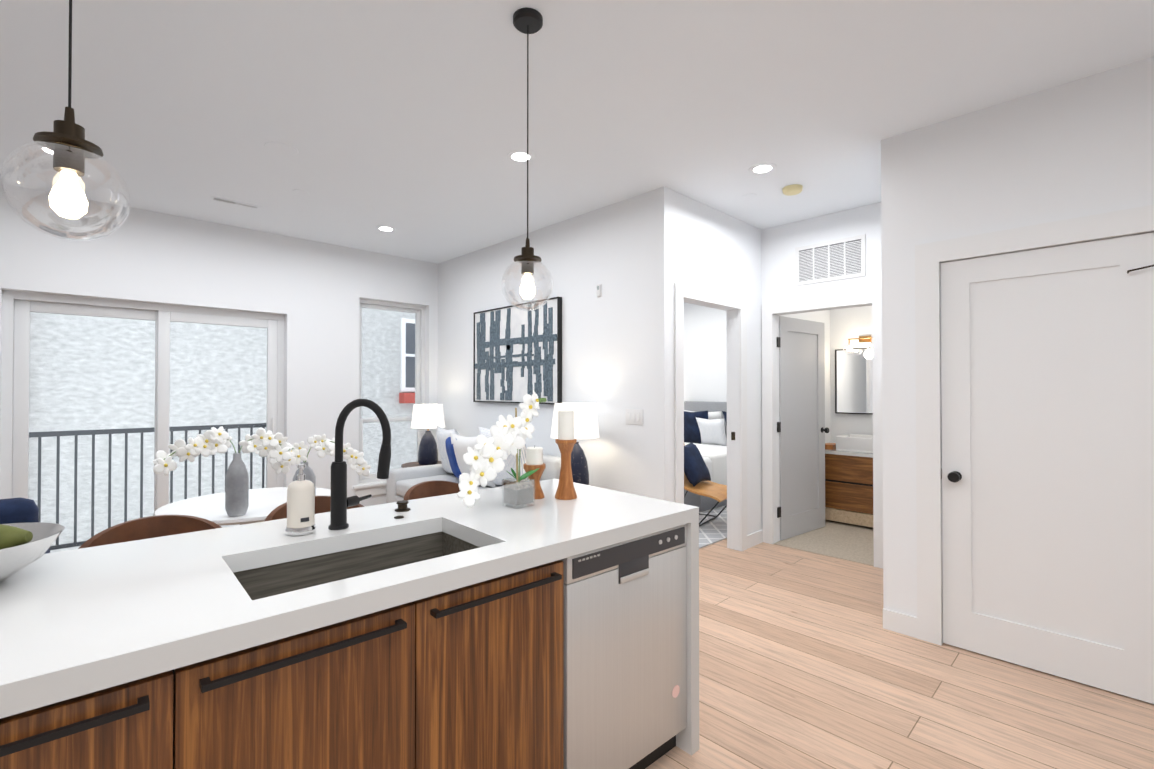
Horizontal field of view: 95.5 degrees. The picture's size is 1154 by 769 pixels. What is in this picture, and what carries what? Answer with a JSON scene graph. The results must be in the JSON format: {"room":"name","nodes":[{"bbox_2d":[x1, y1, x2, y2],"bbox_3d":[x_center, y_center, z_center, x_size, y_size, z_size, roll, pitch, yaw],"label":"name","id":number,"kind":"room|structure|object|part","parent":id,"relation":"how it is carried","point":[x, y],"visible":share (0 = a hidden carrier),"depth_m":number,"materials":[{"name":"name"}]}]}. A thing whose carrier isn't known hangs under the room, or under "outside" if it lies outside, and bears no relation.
{"room":"kitchen","nodes":[
{"label":"kitchen","id":0,"kind":"room"},
{"bbox_2d":[0,184,437,506],"bbox_3d":[-2.455,0.012,5.328,10.700,2.800,0.250,1,-1,-44],"label":"wall","id":1,"kind":"structure","parent":0,"point":[318,290],"depth_m":4.81,"materials":[{"name":"white paint"}]},
{"bbox_2d":[12,299,157,511],"bbox_3d":[-3.773,0.373,4.108,0.885,1.975,0.040,1,-1,-44],"label":"panel","id":2,"kind":"object","parent":1,"relation":"attached to","point":[23,309],"visible":0.44,"depth_m":3.83,"materials":[{"name":"white plastic"}]},
{"bbox_2d":[28,312,155,549],"bbox_3d":[-3.773,0.371,4.108,0.725,1.810,0.008,1,-1,-44],"label":"glass","id":3,"kind":"object","parent":2,"relation":"attached to","point":[90,427],"visible":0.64,"depth_m":4.09,"materials":[{"name":"clear glass"}]},
{"bbox_2d":[0,284,289,498],"bbox_3d":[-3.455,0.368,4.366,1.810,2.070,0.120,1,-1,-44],"label":"door frame","id":4,"kind":"structure","parent":1,"relation":"attached to","point":[8,297],"depth_m":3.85,"materials":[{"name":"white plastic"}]},
{"bbox_3d":[-2.839,0.418,4.900,0.024,0.220,0.033,1,-1,-44],"label":"slider handle","id":5,"kind":"part","parent":4,"relation":"part of","materials":[{"name":"white plastic"}]},
{"bbox_2d":[156,311,277,509],"bbox_3d":[-3.157,0.378,4.644,0.885,1.975,0.040,1,-1,-44],"label":"panel","id":6,"kind":"object","parent":1,"relation":"attached to","point":[165,318],"visible":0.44,"depth_m":4.40,"materials":[{"name":"white plastic"}]},
{"bbox_2d":[169,322,267,526],"bbox_3d":[-3.157,0.376,4.644,0.725,1.810,0.008,1,-1,-44],"label":"glass","id":7,"kind":"object","parent":6,"relation":"attached to","point":[222,397],"visible":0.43,"depth_m":4.63,"materials":[{"name":"clear glass"}]},
{"bbox_2d":[353,299,424,496],"bbox_3d":[-2.005,0.131,5.688,0.890,2.050,0.215,1,-1,-44],"label":"window","id":8,"kind":"structure","parent":1,"relation":"in","point":[371,482],"depth_m":5.74,"materials":[{"name":"glass"}]},
{"bbox_3d":[-1.949,1.110,5.621,0.850,0.090,0.015,1,-1,-44],"label":"window apron","id":9,"kind":"part","parent":8,"relation":"part of","materials":[{"name":"white wood"}]},
{"bbox_3d":[-2.059,-0.224,5.755,0.620,1.180,0.006,1,-1,-44],"label":"sash glass","id":10,"kind":"part","parent":8,"relation":"part of","materials":[{"name":"clear glass"}]},
{"bbox_3d":[-2.059,-0.224,5.755,0.700,1.260,0.040,1,-1,-44],"label":"window sash","id":11,"kind":"part","parent":8,"relation":"part of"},
{"bbox_3d":[-2.030,0.678,5.716,0.700,0.635,0.038,1,-1,-44],"label":"window sash","id":12,"kind":"part","parent":8,"relation":"part of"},
{"bbox_3d":[-2.030,0.678,5.716,0.620,0.555,0.006,1,-1,-44],"label":"sash glass","id":13,"kind":"part","parent":8,"relation":"part of","materials":[{"name":"clear glass"}]},
{"bbox_2d":[438,191,650,496],"bbox_3d":[-0.502,0.008,4.913,0.166,2.800,3.060,1,-1,-44],"label":"wall","id":14,"kind":"structure","parent":0,"point":[606,352],"depth_m":4.44,"materials":[{"name":"white paint"}]},
{"bbox_3d":[-0.595,-0.284,4.924,0.045,0.915,1.300,1,-1,-44],"label":"painting","id":15,"kind":"part","parent":14,"relation":"part of"},
{"bbox_2d":[597,284,601,297],"bbox_3d":[0.173,-0.744,4.151,0.020,0.106,0.051,1,-1,-44],"label":"thermostat","id":16,"kind":"object","parent":14,"relation":"attached to","point":[599,290],"visible":1,"depth_m":4.14,"materials":[{"name":"white plastic"}]},
{"bbox_2d":[626,409,642,424],"bbox_3d":[0.424,0.241,3.890,0.009,0.115,0.165,1,-1,-44],"label":"switch plate","id":17,"kind":"object","parent":14,"relation":"attached to","point":[634,416],"visible":1,"depth_m":3.88,"materials":[{"name":"white plastic"}]},
{"bbox_2d":[0,0,1153,263],"bbox_3d":[0.333,-1.465,2.453,10.700,0.100,8.280,1,-1,-44],"label":"ceiling","id":18,"kind":"structure","parent":0,"point":[414,122],"depth_m":2.57,"materials":[{"name":"white paint"}]},
{"bbox_2d":[35,145,52,154],"bbox_3d":[-3.141,-1.405,3.157,0.170,0.007,0.170,1,-1,-44],"label":"recessed light","id":19,"kind":"object","parent":18,"relation":"in","point":[45,150],"depth_m":3.14,"materials":[{"name":"white paint"}]},
{"bbox_2d":[0,0,130,240],"bbox_3d":[-1.076,-0.867,1.115,0.200,1.119,0.200,1,-1,-44],"label":"pendant light","id":20,"kind":"object","parent":18,"relation":"hanging from","point":[68,145],"visible":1,"depth_m":1.09,"materials":[{"name":"black"}]},
{"bbox_3d":[-1.076,-0.404,1.110,0.200,0.193,0.200,1,-1,-44],"label":"globe","id":21,"kind":"part","parent":20,"relation":"part of","materials":[{"name":"clear glass"}]},
{"bbox_3d":[-1.076,-0.401,1.110,0.060,0.100,0.060,1,-1,-44],"label":"bulb","id":22,"kind":"part","parent":20,"relation":"part of","materials":[{"name":"white glass"}]},
{"bbox_3d":[-1.076,-0.988,1.116,0.005,0.825,0.006,1,-1,-44],"label":"cord","id":23,"kind":"part","parent":20,"relation":"part of","materials":[{"name":"black plastic"}]},
{"bbox_2d":[210,196,261,209],"bbox_3d":[-2.620,-1.396,4.036,0.330,0.007,0.080,1,-1,-44],"label":"ceiling vent","id":24,"kind":"object","parent":18,"relation":"in","point":[235,202],"visible":0.98,"depth_m":4.02,"materials":[{"name":"white metal"}]},
{"bbox_2d":[376,226,395,231],"bbox_3d":[-1.707,-1.390,4.681,0.170,0.007,0.170,1,-1,-44],"label":"recessed light","id":25,"kind":"object","parent":18,"relation":"in","point":[387,228],"visible":1,"depth_m":4.66,"materials":[{"name":"white paint"}]},
{"bbox_2d":[507,150,534,161],"bbox_3d":[-0.346,-1.404,3.228,0.170,0.007,0.170,1,-1,-44],"label":"recessed light","id":26,"kind":"object","parent":18,"relation":"in","point":[517,155],"visible":0.9,"depth_m":3.22,"materials":[{"name":"white paint"}]},
{"bbox_2d":[501,8,553,310],"bbox_3d":[-0.190,-0.851,2.025,0.200,1.134,0.200,1,-1,-44],"label":"pendant light","id":27,"kind":"object","parent":18,"relation":"hanging from","point":[527,21],"visible":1,"depth_m":2.00,"materials":[{"name":"black"}]},
{"bbox_3d":[-0.190,-0.381,2.021,0.200,0.193,0.200,1,-1,-44],"label":"globe","id":28,"kind":"part","parent":27,"relation":"part of","materials":[{"name":"clear glass"}]},
{"bbox_3d":[-0.190,-0.377,2.021,0.060,0.100,0.060,1,-1,-44],"label":"bulb","id":29,"kind":"part","parent":27,"relation":"part of","materials":[{"name":"white glass"}]},
{"bbox_3d":[-0.190,-0.972,2.026,0.005,0.840,0.006,1,-1,-44],"label":"cord","id":30,"kind":"part","parent":27,"relation":"part of","materials":[{"name":"black plastic"}]},
{"bbox_2d":[749,163,775,173],"bbox_3d":[1.206,-1.402,3.406,0.170,0.007,0.170,1,-1,-44],"label":"recessed light","id":31,"kind":"object","parent":18,"relation":"in","point":[761,168],"visible":1,"depth_m":3.40,"materials":[{"name":"white paint"}]},
{"bbox_2d":[782,184,802,195],"bbox_3d":[1.537,-1.385,3.740,0.136,0.034,0.136,1,-1,-44],"label":"smoke detector","id":32,"kind":"object","parent":18,"relation":"attached to","point":[793,189],"visible":1,"depth_m":3.70,"materials":[{"name":"beige plastic"}]},
{"bbox_2d":[684,302,726,401],"bbox_3d":[2.412,0.034,7.643,0.120,2.800,3.180,1,-1,-44],"label":"wall","id":33,"kind":"structure","parent":0,"point":[705,361],"depth_m":8.03,"materials":[{"name":"white paint"}]},
{"bbox_2d":[651,187,829,550],"bbox_3d":[2.111,0.011,5.226,4.270,2.800,0.120,1,-1,-44],"label":"wall","id":34,"kind":"structure","parent":0,"point":[694,243],"depth_m":4.20,"materials":[{"name":"white paint"}]},
{"bbox_2d":[674,282,746,550],"bbox_3d":[1.077,0.333,4.128,1.030,2.135,0.017,1,-1,-44],"label":"door frame","id":35,"kind":"structure","parent":34,"relation":"attached to","point":[682,291],"depth_m":3.97,"materials":[{"name":"white paint"}]},
{"bbox_2d":[731,432,734,439],"bbox_3d":[1.331,0.439,4.466,0.003,0.070,0.035,1,-1,-44],"label":"trim","id":36,"kind":"structure","parent":34,"relation":"attached to","point":[732,435],"depth_m":4.46,"materials":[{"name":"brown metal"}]},
{"bbox_2d":[747,530,762,548],"bbox_3d":[1.556,1.350,4.583,0.305,0.110,0.013,1,-1,-44],"label":"baseboard","id":37,"kind":"structure","parent":34,"relation":"attached to","point":[755,538],"depth_m":4.57,"materials":[{"name":"white paint"}]},
{"bbox_2d":[779,316,828,539],"bbox_3d":[2.133,0.393,4.964,0.795,2.015,0.164,0,-1,-38],"label":"door","id":38,"kind":"structure","parent":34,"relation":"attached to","point":[804,430],"depth_m":4.94,"materials":[{"name":"grey paint"}]},
{"bbox_3d":[2.133,0.356,4.965,0.545,1.690,0.017,0,-1,-38],"label":"panel","id":39,"kind":"part","parent":38,"relation":"part of","materials":[{"name":"grey paint"}]},
{"bbox_3d":[2.430,0.447,5.132,0.056,0.056,0.064,0,-1,-38],"label":"knob","id":40,"kind":"part","parent":38,"relation":"part of","materials":[{"name":"black metal"}]},
{"bbox_2d":[761,202,881,542],"bbox_3d":[2.191,0.002,4.244,0.120,2.800,1.405,1,-1,-44],"label":"wall","id":41,"kind":"structure","parent":0,"point":[780,244],"depth_m":4.46,"materials":[{"name":"white paint"}]},
{"bbox_2d":[777,337,780,517],"bbox_3d":[1.807,0.381,4.691,0.053,1.610,0.012,1,-1,-44],"label":"door hinges","id":42,"kind":"object","parent":41,"relation":"attached to","point":[778,428],"depth_m":4.68,"materials":[{"name":"black metal"}]},
{"bbox_2d":[762,289,882,568],"bbox_3d":[2.006,0.340,4.333,0.017,2.125,0.995,1,-1,-44],"label":"door frame","id":43,"kind":"structure","parent":41,"relation":"attached to","point":[873,297],"depth_m":4.30,"materials":[{"name":"white paint"}]},
{"bbox_2d":[795,234,865,285],"bbox_3d":[2.063,-1.010,4.293,0.008,0.325,0.550,1,-1,-44],"label":"air vent","id":44,"kind":"object","parent":41,"relation":"in","point":[843,258],"visible":1,"depth_m":4.28,"materials":[{"name":"white metal"}]},
{"bbox_2d":[774,519,873,565],"bbox_3d":[2.941,1.403,4.520,1.599,0.004,2.030,1,-1,-44],"label":"floor","id":45,"kind":"structure","parent":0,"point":[846,541],"depth_m":4.65,"materials":[{"name":"beige tile"}]},
{"bbox_2d":[825,434,872,526],"bbox_3d":[3.030,0.905,5.215,0.510,1.003,1.110,1,-1,-44],"label":"bathroom vanity","id":46,"kind":"object","parent":45,"relation":"on","point":[849,478],"visible":0.44,"depth_m":5.21,"materials":[{"name":"brown wood"}]},
{"bbox_2d":[825,443,835,449],"bbox_3d":[2.671,0.648,5.510,0.220,0.049,0.120,1,-1,-44],"label":"tray","id":47,"kind":"object","parent":46,"relation":"on","point":[828,446],"depth_m":5.43,"materials":[{"name":"brown wood"}]},
{"bbox_3d":[3.034,1.119,5.217,0.500,0.265,1.100,1,-1,-44],"label":"drawer","id":48,"kind":"part","parent":46,"relation":"part of","materials":[{"name":"brown wood"}]},
{"bbox_3d":[3.034,0.836,5.219,0.500,0.260,1.100,1,-1,-44],"label":"drawer","id":49,"kind":"part","parent":46,"relation":"part of","materials":[{"name":"brown wood"}]},
{"bbox_2d":[825,507,872,526],"bbox_3d":[3.037,1.321,5.218,0.490,0.120,1.100,1,-1,-44],"label":"shelf","id":50,"kind":"object","parent":46,"relation":"attached to","point":[846,515],"depth_m":5.21,"materials":[{"name":"brown wood"}]},
{"bbox_2d":[836,434,872,452],"bbox_3d":[2.960,0.599,5.269,0.380,0.144,0.550,1,-1,-44],"label":"vessel sink","id":51,"kind":"object","parent":46,"relation":"in","point":[849,442],"depth_m":5.23,"materials":[{"name":"white ceramic"}]},
{"bbox_2d":[830,306,872,442],"bbox_3d":[3.601,0.010,5.087,0.120,2.800,2.150,1,-1,-44],"label":"wall","id":52,"kind":"structure","parent":0,"point":[846,324],"depth_m":5.69,"materials":[{"name":"white paint"}]},
{"bbox_2d":[835,348,872,413],"bbox_3d":[3.135,-0.036,5.465,0.025,0.700,0.840,1,-1,-44],"label":"bathroom mirror","id":53,"kind":"object","parent":52,"relation":"attached to","point":[854,383],"visible":0.48,"depth_m":5.63,"materials":[{"name":"white mirror"}]},
{"bbox_2d":[843,335,872,354],"bbox_3d":[2.995,-0.415,5.500,0.182,0.202,0.364,1,-1,-44],"label":"sconce","id":54,"kind":"object","parent":52,"relation":"attached to","point":[863,339],"visible":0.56,"depth_m":5.54,"materials":[{"name":"gold metal"}]},
{"bbox_3d":[2.891,-0.376,5.566,0.124,0.124,0.124,1,-1,-44],"label":"globe","id":55,"kind":"part","parent":54,"relation":"part of","materials":[{"name":"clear glass"}]},
{"bbox_3d":[3.055,-0.481,5.559,0.015,0.070,0.120,1,-1,-44],"label":"plate","id":56,"kind":"part","parent":54,"relation":"part of","materials":[{"name":"gold metal"}]},
{"bbox_2d":[881,133,907,614],"bbox_3d":[2.195,-0.006,3.354,1.110,2.800,0.120,1,-1,-44],"label":"wall","id":57,"kind":"structure","parent":0,"point":[894,375],"depth_m":2.97,"materials":[{"name":"white paint"}]},
{"bbox_2d":[645,539,1153,768],"bbox_3d":[0.333,1.435,2.426,10.700,0.100,8.280,1,-1,-44],"label":"floor","id":58,"kind":"structure","parent":0,"point":[807,660],"depth_m":2.34,"materials":[{"name":"brown wood"}]},
{"bbox_2d":[0,497,49,553],"bbox_3d":[-2.588,0.950,2.001,0.800,0.859,0.740,1,-1,-44],"label":"chair","id":59,"kind":"object","parent":58,"relation":"on","point":[19,510],"visible":0.12,"depth_m":2.35,"materials":[{"name":"fabric"}]},
{"bbox_2d":[78,515,221,548],"bbox_3d":[-1.414,0.933,1.765,0.456,0.892,0.484,0,-1,-42],"label":"chair","id":60,"kind":"object","parent":58,"relation":"on","point":[148,527],"visible":0.08,"depth_m":1.92,"materials":[{"name":"brown wood"}]},
{"bbox_2d":[153,487,330,525],"bbox_3d":[-1.760,1.013,2.856,0.860,0.750,0.860,1,-1,-44],"label":"dining table","id":61,"kind":"object","parent":58,"relation":"on","point":[264,503],"visible":0.25,"depth_m":2.73,"materials":[{"name":"white"}]},
{"bbox_2d":[153,426,290,516],"bbox_3d":[-1.675,0.416,2.494,0.548,0.434,0.142,1,-1,-44],"label":"vase","id":62,"kind":"object","parent":61,"relation":"on","point":[212,441],"visible":1,"depth_m":2.51,"materials":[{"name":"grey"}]},
{"bbox_2d":[267,434,370,495],"bbox_3d":[-1.395,0.452,2.832,0.504,0.369,0.178,1,-1,-44],"label":"vase","id":63,"kind":"object","parent":61,"relation":"on","point":[356,461],"visible":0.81,"depth_m":2.81,"materials":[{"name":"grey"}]},
{"bbox_2d":[264,496,363,520],"bbox_3d":[-1.012,0.936,2.125,0.456,0.892,0.484,1,-1,-44],"label":"chair","id":64,"kind":"object","parent":58,"relation":"on","point":[322,504],"visible":0.1,"depth_m":2.30,"materials":[{"name":"brown wood"}]},
{"bbox_2d":[0,479,698,768],"bbox_3d":[-0.916,0.900,1.314,2.950,0.949,0.867,0,-1,-42],"label":"kitchen island","id":65,"kind":"object","parent":58,"relation":"on","point":[489,630],"depth_m":1.31,"materials":[{"name":"white stone"}]},
{"bbox_2d":[0,522,64,581],"bbox_3d":[-1.386,0.389,1.179,0.336,0.135,0.336,1,-1,-44],"label":"fruit bowl","id":66,"kind":"object","parent":65,"relation":"on","point":[23,545],"visible":1,"depth_m":1.20,"materials":[{"name":"white ceramic"}]},
{"bbox_3d":[-0.906,0.893,0.798,0.457,0.742,0.022,0,-1,-42],"label":"door","id":67,"kind":"part","parent":65,"relation":"part of","materials":[{"name":"brown wood"}]},
{"bbox_3d":[-0.564,0.896,1.106,0.457,0.742,0.022,0,-1,-42],"label":"door","id":68,"kind":"part","parent":65,"relation":"part of","materials":[{"name":"brown wood"}]},
{"bbox_2d":[285,464,315,535],"bbox_3d":[-0.861,0.355,1.636,0.086,0.212,0.089,1,-1,-44],"label":"soap dispenser","id":69,"kind":"object","parent":65,"relation":"on","point":[300,505],"visible":1,"depth_m":1.61,"materials":[{"name":"white ceramic"}]},
{"bbox_2d":[233,532,479,599],"bbox_3d":[-0.580,0.615,1.470,0.679,0.208,0.438,1,-1,-44],"label":"sink","id":70,"kind":"object","parent":65,"relation":"in","point":[263,579],"depth_m":1.62,"materials":[{"name":"silver metal"}]},
{"bbox_2d":[328,399,390,529],"bbox_3d":[-0.679,0.253,1.667,0.153,0.417,0.258,1,-1,-44],"label":"faucet","id":71,"kind":"object","parent":65,"relation":"on","point":[341,501],"visible":0.98,"depth_m":1.67,"materials":[{"name":"black metal"}]},
{"bbox_3d":[-0.748,0.387,1.734,0.053,0.031,0.045,1,-1,-44],"label":"handle","id":72,"kind":"part","parent":71,"relation":"part of","materials":[{"name":"black metal"}]},
{"bbox_3d":[-0.725,0.387,1.780,0.060,0.015,0.032,1,-1,-44],"label":"lever","id":73,"kind":"part","parent":71,"relation":"part of","materials":[{"name":"black metal"}]},
{"bbox_3d":[-0.644,0.448,1.936,0.056,0.033,0.056,1,-1,-44],"label":"disposal button","id":74,"kind":"part","parent":65,"relation":"part of","materials":[{"name":"black metal"}]},
{"bbox_3d":[-0.219,0.899,1.416,0.464,0.742,0.022,0,-1,-42],"label":"door","id":75,"kind":"part","parent":65,"relation":"part of","materials":[{"name":"brown wood"}]},
{"bbox_2d":[457,390,546,508],"bbox_3d":[-0.261,0.242,1.945,0.484,0.443,0.148,1,-1,-44],"label":"orchid","id":76,"kind":"object","parent":65,"relation":"on","point":[484,458],"visible":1,"depth_m":1.91,"materials":[{"name":"white plant"}]},
{"bbox_3d":[-0.226,0.415,2.017,0.090,0.100,0.090,1,-1,-44],"label":"glass","id":77,"kind":"part","parent":76,"relation":"part of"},
{"bbox_3d":[-0.177,0.217,2.086,0.157,0.327,0.035,1,-1,-44],"label":"spray stem","id":78,"kind":"part","parent":76,"relation":"part of","materials":[{"name":"green"}]},
{"bbox_2d":[523,446,545,498],"bbox_3d":[-0.176,0.360,2.167,0.092,0.213,0.092,1,-1,-44],"label":"candle","id":79,"kind":"object","parent":65,"relation":"on","point":[534,457],"visible":0.69,"depth_m":2.14,"materials":[{"name":"brown wood"}]},
{"bbox_2d":[555,410,576,499],"bbox_3d":[-0.046,0.283,2.163,0.092,0.366,0.092,1,-1,-44],"label":"candle","id":80,"kind":"object","parent":65,"relation":"on","point":[565,441],"visible":1,"depth_m":2.14,"materials":[{"name":"brown wood"}]},
{"bbox_2d":[560,524,686,768],"bbox_3d":[-0.002,0.952,1.978,0.614,0.858,0.613,1,-1,-44],"label":"dishwasher","id":81,"kind":"object","parent":65,"relation":"in","point":[624,601],"depth_m":1.73,"materials":[{"name":"silver metal"}]},
{"bbox_2d":[401,461,441,467],"bbox_3d":[-1.579,1.124,5.489,0.500,0.581,0.500,1,-1,-44],"label":"side table","id":82,"kind":"object","parent":58,"relation":"on","point":[410,464],"visible":0.25,"depth_m":5.46,"materials":[{"name":"brown wood"}]},
{"bbox_2d":[411,404,444,464],"bbox_3d":[-1.565,0.522,5.509,0.351,0.622,0.352,1,-1,-44],"label":"table lamp","id":83,"kind":"object","parent":82,"relation":"on","point":[427,416],"visible":1,"depth_m":5.41,"materials":[{"name":"fabric"}]},
{"bbox_3d":[-1.565,0.332,5.511,0.352,0.242,0.352,1,-1,-44],"label":"lamp shade","id":84,"kind":"part","parent":83,"relation":"part of","materials":[{"name":"white fabric"}]},
{"bbox_2d":[403,480,459,499],"bbox_3d":[-0.588,0.940,2.520,0.484,0.892,0.456,-1,-1,44],"label":"chair","id":85,"kind":"object","parent":58,"relation":"on","point":[425,489],"visible":0.02,"depth_m":2.67,"materials":[{"name":"brown wood"}]},
{"bbox_2d":[386,426,560,502],"bbox_3d":[-0.895,0.879,4.582,0.880,1.051,1.640,1,-1,-44],"label":"sofa","id":86,"kind":"object","parent":58,"relation":"on","point":[453,445],"visible":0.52,"depth_m":4.58,"materials":[{"name":"fabric"}]},
{"bbox_3d":[-1.405,1.035,5.109,0.880,0.490,0.170,1,-1,-44],"label":"arm","id":87,"kind":"part","parent":86,"relation":"part of"},
{"bbox_2d":[396,474,458,496],"bbox_3d":[-1.188,0.936,4.748,0.670,0.138,0.642,1,-1,-44],"label":"seat cushion","id":88,"kind":"object","parent":86,"relation":"on","point":[403,483],"depth_m":4.78,"materials":[{"name":"fabric"}]},
{"bbox_2d":[445,437,461,478],"bbox_3d":[-1.063,0.666,4.671,0.130,0.428,0.428,-16,6,-23],"label":"pillow","id":89,"kind":"object","parent":86,"relation":"on","point":[453,457],"depth_m":4.52,"materials":[{"name":"fabric"}]},
{"bbox_2d":[450,433,495,487],"bbox_3d":[-0.890,0.644,4.463,0.471,0.471,0.140,0,15,41],"label":"pillow","id":90,"kind":"object","parent":86,"relation":"on","point":[459,444],"depth_m":4.44,"materials":[{"name":"white fabric"}]},
{"bbox_2d":[477,485,500,489],"bbox_3d":[-0.738,0.931,4.282,0.670,0.138,0.642,1,-1,-44],"label":"seat cushion","id":91,"kind":"object","parent":86,"relation":"on","point":[480,487],"depth_m":4.39,"materials":[{"name":"fabric"}]},
{"bbox_3d":[-0.650,0.807,4.818,0.200,0.400,1.600,1,-1,-44],"label":"backrest","id":92,"kind":"part","parent":86,"relation":"part of","materials":[{"name":"fabric"}]},
{"bbox_2d":[699,504,726,548],"bbox_3d":[0.897,1.414,6.126,2.950,0.012,2.580,1,-1,-44],"label":"bedroom rug","id":93,"kind":"object","parent":58,"relation":"on","point":[713,531],"depth_m":5.12,"materials":[{"name":"grey fabric"}]},
{"bbox_2d":[684,401,726,511],"bbox_3d":[1.559,0.831,6.965,2.000,1.166,1.600,1,-1,-44],"label":"bed","id":94,"kind":"object","parent":93,"relation":"on","point":[705,427],"visible":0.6,"depth_m":7.18,"materials":[{"name":"white fabric"}]},
{"bbox_2d":[684,410,720,419],"bbox_3d":[1.877,0.615,7.760,0.160,0.482,0.663,-20,13,-42],"label":"pillow","id":95,"kind":"object","parent":94,"relation":"on","point":[711,415],"depth_m":7.54,"materials":[{"name":"white"}]},
{"bbox_3d":[2.249,0.837,7.631,0.080,1.166,1.600,1,-1,-44],"label":"headboard","id":96,"kind":"part","parent":94,"relation":"part of","materials":[{"name":"grey fabric"}]},
{"bbox_2d":[684,442,726,480],"bbox_3d":[1.361,0.996,6.772,1.450,0.340,1.540,1,-1,-44],"label":"duvet","id":97,"kind":"object","parent":94,"relation":"on","point":[714,454],"depth_m":5.98,"materials":[{"name":"white fabric"}]},
{"bbox_2d":[698,448,726,484],"bbox_3d":[1.179,1.002,6.593,0.600,0.405,1.565,1,-1,-44],"label":"throw","id":98,"kind":"object","parent":94,"relation":"on","point":[717,458],"depth_m":5.94,"materials":[{"name":"white fabric"}]},
{"bbox_2d":[684,442,726,526],"bbox_3d":[1.235,0.963,5.371,0.717,0.870,0.600,0,-1,36],"label":"chair","id":99,"kind":"object","parent":93,"relation":"on","point":[697,479],"visible":0.56,"depth_m":5.26,"materials":[{"name":"leather"}]},
{"bbox_2d":[684,442,710,486],"bbox_3d":[1.195,0.813,5.402,0.140,0.449,0.449,-34,-19,31],"label":"pillow","id":100,"kind":"object","parent":99,"relation":"on","point":[696,471],"depth_m":5.30,"materials":[{"name":"blue fabric"}]},
{"bbox_3d":[0.012,1.099,3.870,0.540,0.601,0.540,1,-1,-44],"label":"side table","id":101,"kind":"object","parent":58,"relation":"on","visible":0},
{"bbox_2d":[551,403,598,484],"bbox_3d":[-0.015,0.471,3.962,0.370,0.655,0.370,1,-1,-44],"label":"table lamp","id":102,"kind":"object","parent":101,"relation":"on","point":[585,422],"visible":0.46,"depth_m":3.86,"materials":[{"name":"fabric"}]},
{"bbox_3d":[-0.015,0.271,3.963,0.370,0.255,0.370,1,-1,-44],"label":"lamp shade","id":103,"kind":"part","parent":102,"relation":"part of","materials":[{"name":"white fabric"}]},
{"bbox_2d":[905,56,1153,643],"bbox_3d":[2.973,-0.021,1.836,0.120,2.800,3.145,1,-1,-44],"label":"wall","id":104,"kind":"structure","parent":0,"point":[1082,147],"depth_m":2.57,"materials":[{"name":"white paint"}]},
{"bbox_2d":[915,205,1153,645],"bbox_3d":[2.220,0.308,2.513,0.017,2.155,1.020,1,-1,-44],"label":"door frame","id":105,"kind":"structure","parent":104,"relation":"attached to","point":[930,257],"depth_m":2.81,"materials":[{"name":"white paint"}]},
{"bbox_2d":[941,232,1153,703],"bbox_3d":[2.219,0.361,2.515,0.100,2.033,0.798,1,-1,-44],"label":"door","id":106,"kind":"structure","parent":104,"relation":"attached to","point":[1047,397],"depth_m":2.50,"materials":[{"name":"white paint"}]},
{"bbox_3d":[1.975,0.483,2.741,0.064,0.056,0.056,1,-1,-44],"label":"knob","id":107,"kind":"part","parent":106,"relation":"part of","materials":[{"name":"black metal"}]},
{"bbox_3d":[2.244,0.324,2.536,0.017,1.708,0.544,1,-1,-44],"label":"panel","id":108,"kind":"part","parent":106,"relation":"part of","materials":[{"name":"white paint"}]},
{"bbox_3d":[-3.717,1.533,4.568,2.630,0.245,0.430,1,-1,-44],"label":"balcony slab","id":109,"kind":"object","parent":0,"visible":0},
{"bbox_2d":[29,423,265,549],"bbox_3d":[-3.824,0.866,4.686,2.448,0.960,0.040,1,-1,-44],"label":"balcony railing","id":110,"kind":"object","parent":109,"relation":"on","point":[126,431],"depth_m":4.50,"materials":[{"name":"black metal"}]},
{"bbox_3d":[-3.446,4.731,7.245,23.000,0.200,3.950,1,-1,-44],"label":"ground","id":111,"kind":"structure","parent":0,"visible":0},
{"bbox_2d":[28,308,416,552],"bbox_3d":[-4.922,-0.805,8.827,23.000,13.500,0.300,1,-1,-44],"label":"facade","id":112,"kind":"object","parent":111,"relation":"on","point":[45,353],"depth_m":7.39,"materials":[{"name":"paint"}]},
{"bbox_2d":[399,393,414,402],"bbox_3d":[-3.015,0.260,10.296,0.900,0.200,0.219,1,-1,-44],"label":"flower box","id":113,"kind":"object","parent":112,"relation":"attached to","point":[410,398],"depth_m":9.99,"materials":[{"name":"red"}]},
{"bbox_2d":[400,318,414,391],"bbox_3d":[-3.070,-0.565,10.362,0.860,1.410,0.059,1,-1,-44],"label":"window","id":114,"kind":"structure","parent":112,"relation":"attached to","point":[410,343],"depth_m":10.14,"materials":[{"name":"grey"}]}
]}

